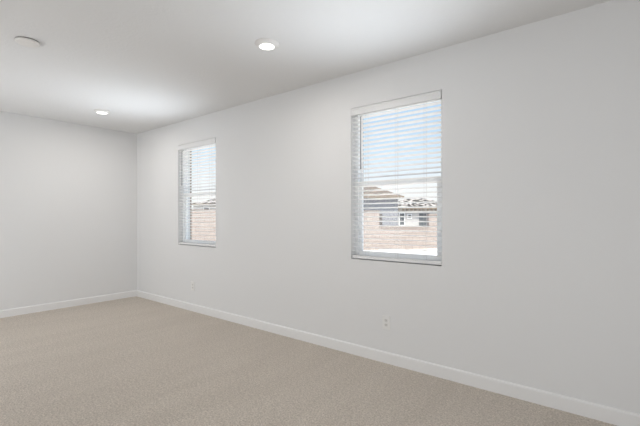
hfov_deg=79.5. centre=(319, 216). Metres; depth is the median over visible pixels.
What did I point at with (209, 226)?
wall
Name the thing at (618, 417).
baseboard
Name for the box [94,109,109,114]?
recessed light
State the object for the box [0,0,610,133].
ceiling
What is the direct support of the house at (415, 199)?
on the gravel
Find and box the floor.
[0,296,616,425]
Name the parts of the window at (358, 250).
sash, sash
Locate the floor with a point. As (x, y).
(131, 361)
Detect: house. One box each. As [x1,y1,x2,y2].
[192,199,215,209]
[364,187,403,224]
[398,198,436,225]
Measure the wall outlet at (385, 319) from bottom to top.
0.125 m
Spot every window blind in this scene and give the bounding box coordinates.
[178,138,215,246]
[351,90,441,264]
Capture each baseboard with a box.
[0,290,136,317]
[136,290,639,425]
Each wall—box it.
[0,111,136,309]
[137,0,639,413]
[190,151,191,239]
[192,209,436,249]
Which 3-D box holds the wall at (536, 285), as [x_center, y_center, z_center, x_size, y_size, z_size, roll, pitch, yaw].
[0.163,-0.034,4.015,8.600,2.740,0.200,0,0,39]
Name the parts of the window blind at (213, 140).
rail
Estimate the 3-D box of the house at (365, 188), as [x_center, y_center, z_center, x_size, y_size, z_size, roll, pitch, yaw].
[0.654,-0.989,39.600,14.460,5.250,7.200,0,0,0]
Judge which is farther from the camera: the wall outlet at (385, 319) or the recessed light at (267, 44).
the wall outlet at (385, 319)
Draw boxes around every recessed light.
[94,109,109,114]
[255,38,278,50]
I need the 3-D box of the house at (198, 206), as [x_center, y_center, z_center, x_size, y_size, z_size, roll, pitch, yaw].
[-13.574,-0.589,55.500,8.299,4.450,7.000,0,0,0]
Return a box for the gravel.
[364,248,436,254]
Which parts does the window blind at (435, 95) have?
ladder cord, rail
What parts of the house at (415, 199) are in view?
pane, patio door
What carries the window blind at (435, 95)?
attached to the window at (358, 250)
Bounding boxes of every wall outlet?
[191,281,194,290]
[382,315,389,329]
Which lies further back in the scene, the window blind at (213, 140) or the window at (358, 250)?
the window blind at (213, 140)
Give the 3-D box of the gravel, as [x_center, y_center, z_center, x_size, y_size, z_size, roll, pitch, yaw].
[37.757,1.636,89.159,280.000,0.001,260.000,0,0,39]
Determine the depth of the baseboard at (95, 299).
5.66 m
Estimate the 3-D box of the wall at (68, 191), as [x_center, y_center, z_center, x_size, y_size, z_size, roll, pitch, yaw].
[-4.613,-0.034,4.779,0.200,2.740,4.600,0,0,39]
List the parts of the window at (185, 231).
frame, sash, sash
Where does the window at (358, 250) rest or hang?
in the wall at (536, 285)
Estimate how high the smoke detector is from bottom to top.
0.025 m
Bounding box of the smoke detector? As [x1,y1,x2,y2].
[14,36,39,47]
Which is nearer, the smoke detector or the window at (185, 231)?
the smoke detector
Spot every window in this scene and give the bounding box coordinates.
[183,143,215,243]
[355,99,441,260]
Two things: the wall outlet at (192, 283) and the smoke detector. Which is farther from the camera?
the wall outlet at (192, 283)

